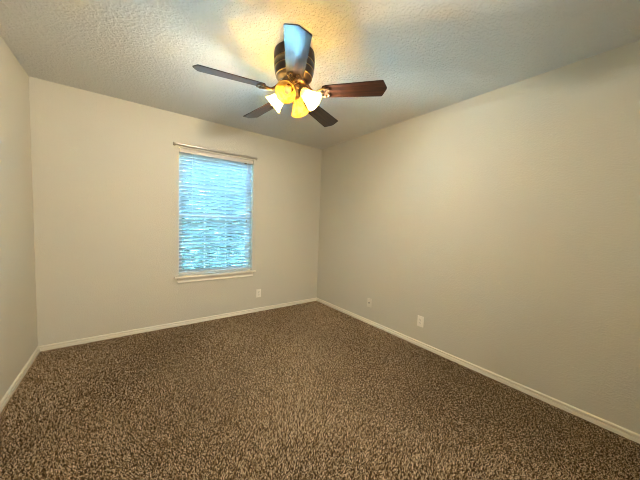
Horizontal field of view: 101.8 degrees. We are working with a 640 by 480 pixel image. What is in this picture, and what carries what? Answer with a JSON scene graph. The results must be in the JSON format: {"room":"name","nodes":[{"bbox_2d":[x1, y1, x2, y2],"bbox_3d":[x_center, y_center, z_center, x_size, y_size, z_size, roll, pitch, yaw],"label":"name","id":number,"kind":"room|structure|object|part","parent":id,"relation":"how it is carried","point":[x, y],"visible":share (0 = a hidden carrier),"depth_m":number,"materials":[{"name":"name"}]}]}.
{"room":"empty bedroom","nodes":[
{"label":"empty bedroom","id":0,"kind":"room"},
{"bbox_2d":[0,36,37,400],"bbox_3d":[-1.048,-0.004,0.198,0.120,2.444,5.200,-1,4,-37],"label":"wall","id":1,"kind":"structure","parent":0,"point":[18,309],"depth_m":1.93,"materials":[{"name":"beige paint"}]},
{"bbox_2d":[0,346,39,412],"bbox_3d":[-1.468,1.134,0.893,0.016,0.050,3.750,-1,4,-37],"label":"baseboard","id":2,"kind":"structure","parent":1,"relation":"attached to","point":[9,393],"depth_m":1.91,"materials":[{"name":"beige paint"}]},
{"bbox_2d":[29,76,321,345],"bbox_3d":[-1.342,-0.212,3.337,3.402,2.444,0.200,-1,4,-37],"label":"wall","id":3,"kind":"structure","parent":0,"point":[105,169],"depth_m":2.75,"materials":[{"name":"beige paint"}]},
{"bbox_2d":[39,298,315,351],"bbox_3d":[-1.320,0.986,3.326,3.162,0.050,0.016,-1,4,-37],"label":"baseboard","id":4,"kind":"structure","parent":3,"relation":"attached to","point":[197,320],"depth_m":2.94,"materials":[{"name":"beige paint"}]},
{"bbox_2d":[174,155,255,282],"bbox_3d":[-1.313,-0.284,3.316,0.980,1.560,0.238,-1,4,-37],"label":"window","id":5,"kind":"structure","parent":3,"relation":"in","point":[184,278],"depth_m":3.30,"materials":[{"name":"white plastic"}]},
{"bbox_2d":[181,159,240,213],"bbox_3d":[-1.359,-0.664,3.371,0.785,0.708,0.004,-1,4,-37],"label":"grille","id":6,"kind":"object","parent":5,"relation":"attached to","point":[204,159],"depth_m":3.34,"materials":[{"name":"white plastic"}]},
{"bbox_3d":[-1.369,0.029,3.395,0.845,0.718,0.024,-1,4,-37],"label":"sash","id":7,"kind":"part","parent":5,"relation":"part of","materials":[{"name":"white plastic"}]},
{"bbox_3d":[-1.362,-0.664,3.375,0.845,0.768,0.023,-1,4,-37],"label":"sash","id":8,"kind":"part","parent":5,"relation":"part of","materials":[{"name":"white plastic"}]},
{"bbox_3d":[-1.364,-0.330,3.382,0.889,1.480,0.065,-1,4,-37],"label":"frame","id":9,"kind":"part","parent":5,"relation":"part of","materials":[{"name":"white plastic"}]},
{"bbox_2d":[179,148,252,274],"bbox_3d":[-1.289,-0.326,3.282,0.879,1.465,0.070,-1,4,-37],"label":"window blind","id":10,"kind":"object","parent":5,"relation":"attached to","point":[238,164],"visible":0.92,"depth_m":3.25,"materials":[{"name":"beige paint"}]},
{"bbox_3d":[-1.319,0.395,3.333,0.873,0.018,0.050,-1,4,-37],"label":"rail","id":11,"kind":"part","parent":10,"relation":"part of","materials":[{"name":"beige paint"}]},
{"bbox_2d":[204,219,244,267],"bbox_3d":[-1.366,0.030,3.391,0.785,0.658,0.004,-1,4,-37],"label":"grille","id":12,"kind":"object","parent":5,"relation":"attached to","point":[204,219],"depth_m":3.49,"materials":[{"name":"white plastic"}]},
{"bbox_2d":[173,142,257,159],"bbox_3d":[-1.233,-1.083,3.184,0.994,0.036,0.050,-1,4,-37],"label":"curtain rod","id":13,"kind":"object","parent":3,"relation":"attached to","point":[174,143],"visible":1,"depth_m":3.12,"materials":[{"name":"silver metal"}]},
{"bbox_2d":[256,289,260,297],"bbox_3d":[-0.862,0.748,3.651,0.070,0.115,0.008,-1,4,-37],"label":"wall outlet","id":14,"kind":"object","parent":3,"relation":"attached to","point":[258,291],"visible":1,"depth_m":3.64,"materials":[{"name":"white plastic"}]},
{"bbox_2d":[0,0,639,148],"bbox_3d":[0.254,-1.304,1.178,3.402,0.120,5.400,-1,4,-37],"label":"ceiling","id":15,"kind":"structure","parent":0,"point":[429,55],"depth_m":1.74,"materials":[{"name":"white paint"}]},
{"bbox_2d":[192,23,386,126],"bbox_3d":[-0.222,-1.105,1.833,1.206,0.393,1.195,-1,4,-37],"label":"ceiling fan","id":16,"kind":"object","parent":15,"relation":"hanging from","point":[294,58],"visible":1,"depth_m":1.73,"materials":[{"name":"brown wood"}]},
{"bbox_3d":[-0.565,-1.032,1.640,0.431,0.006,0.139,0,18,-26],"label":"blade","id":17,"kind":"part","parent":16,"relation":"part of","materials":[{"name":"brown wood"}]},
{"bbox_3d":[-0.477,-1.059,2.127,0.139,0.006,0.431,-20,18,-41],"label":"blade","id":18,"kind":"part","parent":16,"relation":"part of","materials":[{"name":"brown wood"}]},
{"bbox_3d":[-0.294,-1.004,1.851,0.122,0.139,0.139,-38,-6,12],"label":"lamp shade","id":19,"kind":"part","parent":16,"relation":"part of","materials":[{"name":"white glass"}]},
{"bbox_3d":[-0.212,-0.993,1.718,0.139,0.139,0.122,3,44,13],"label":"lamp shade","id":20,"kind":"part","parent":16,"relation":"part of","materials":[{"name":"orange glass"}]},
{"bbox_3d":[-0.210,-1.000,1.726,0.051,0.051,0.084,3,44,13],"label":"light bulb","id":21,"kind":"part","parent":16,"relation":"part of","materials":[{"name":"beige glass"}]},
{"bbox_3d":[-0.129,-1.002,1.407,0.139,0.006,0.431,16,2,-9],"label":"blade","id":22,"kind":"part","parent":16,"relation":"part of","materials":[{"name":"brown wood"}]},
{"bbox_3d":[-0.161,-1.004,1.933,0.139,0.139,0.122,3,-36,13],"label":"lamp shade","id":23,"kind":"part","parent":16,"relation":"part of","materials":[{"name":"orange glass"}]},
{"bbox_3d":[-0.079,-0.993,1.800,0.122,0.139,0.139,43,11,8],"label":"lamp shade","id":24,"kind":"part","parent":16,"relation":"part of","materials":[{"name":"white glass"}]},
{"bbox_3d":[0.014,-1.046,2.195,0.139,0.006,0.431,-12,-3,28],"label":"blade","id":25,"kind":"part","parent":16,"relation":"part of","materials":[{"name":"brown wood"}]},
{"bbox_3d":[0.229,-1.010,1.750,0.431,0.006,0.139,3,-10,10],"label":"blade","id":26,"kind":"part","parent":16,"relation":"part of","materials":[{"name":"brown wood"}]},
{"bbox_2d":[0,301,639,479],"bbox_3d":[0.163,1.251,1.339,3.402,0.116,5.400,-1,4,-37],"label":"floor","id":27,"kind":"structure","parent":0,"point":[195,326],"depth_m":1.69,"materials":[{"name":"brown carpet"}]},
{"bbox_2d":[0,301,639,479],"bbox_3d":[-0.207,1.142,1.831,3.158,0.011,3.747,-1,4,-37],"label":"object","id":28,"kind":"structure","parent":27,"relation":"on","point":[320,315],"depth_m":1.74,"materials":[{"name":"brown carpet"}]},
{"bbox_2d":[317,40,639,433],"bbox_3d":[1.584,-0.034,2.159,0.120,2.444,5.200,-1,4,-37],"label":"wall","id":29,"kind":"structure","parent":0,"point":[506,219],"depth_m":2.09,"materials":[{"name":"beige paint"}]},
{"bbox_2d":[367,298,371,307],"bbox_3d":[0.631,0.807,3.338,0.016,0.115,0.070,-1,4,-37],"label":"cable plate","id":30,"kind":"object","parent":29,"relation":"attached to","point":[369,301],"visible":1,"depth_m":3.33,"materials":[{"name":"beige plastic"}]},
{"bbox_2d":[417,315,423,327],"bbox_3d":[1.066,0.865,2.761,0.008,0.115,0.070,-1,4,-37],"label":"wall outlet","id":31,"kind":"object","parent":29,"relation":"attached to","point":[420,320],"visible":1,"depth_m":2.76,"materials":[{"name":"white plastic"}]},
{"bbox_2d":[316,298,639,443],"bbox_3d":[1.055,1.105,2.773,0.016,0.050,3.750,-1,4,-37],"label":"baseboard","id":32,"kind":"structure","parent":29,"relation":"attached to","point":[612,427],"depth_m":2.09,"materials":[{"name":"beige paint"}]},
{"label":"outside","id":33,"kind":"structure","parent":0,"visible":0},
{"bbox_3d":[-8.815,0.443,14.081,32.000,0.150,25.800,-1,4,-37],"label":"ground","id":34,"kind":"structure","parent":33,"visible":0},
{"bbox_2d":[181,159,229,268],"bbox_3d":[-3.129,-0.799,6.017,2.086,3.748,1.493,-1,4,-37],"label":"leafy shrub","id":35,"kind":"object","parent":34,"relation":"on","point":[181,159],"visible":0.06,"depth_m":5.94,"materials":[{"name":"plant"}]},
{"bbox_2d":[207,162,237,266],"bbox_3d":[-2.805,-1.012,8.108,2.191,3.934,1.543,-1,4,-37],"label":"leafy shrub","id":36,"kind":"object","parent":34,"relation":"on","point":[222,162],"visible":0.02,"depth_m":7.71,"materials":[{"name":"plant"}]},
{"bbox_2d":[228,172,244,265],"bbox_3d":[-1.322,-0.740,6.944,2.150,3.643,1.524,-1,4,-37],"label":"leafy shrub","id":37,"kind":"object","parent":34,"relation":"on","point":[243,172],"visible":0.02,"depth_m":6.39,"materials":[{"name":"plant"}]}
]}

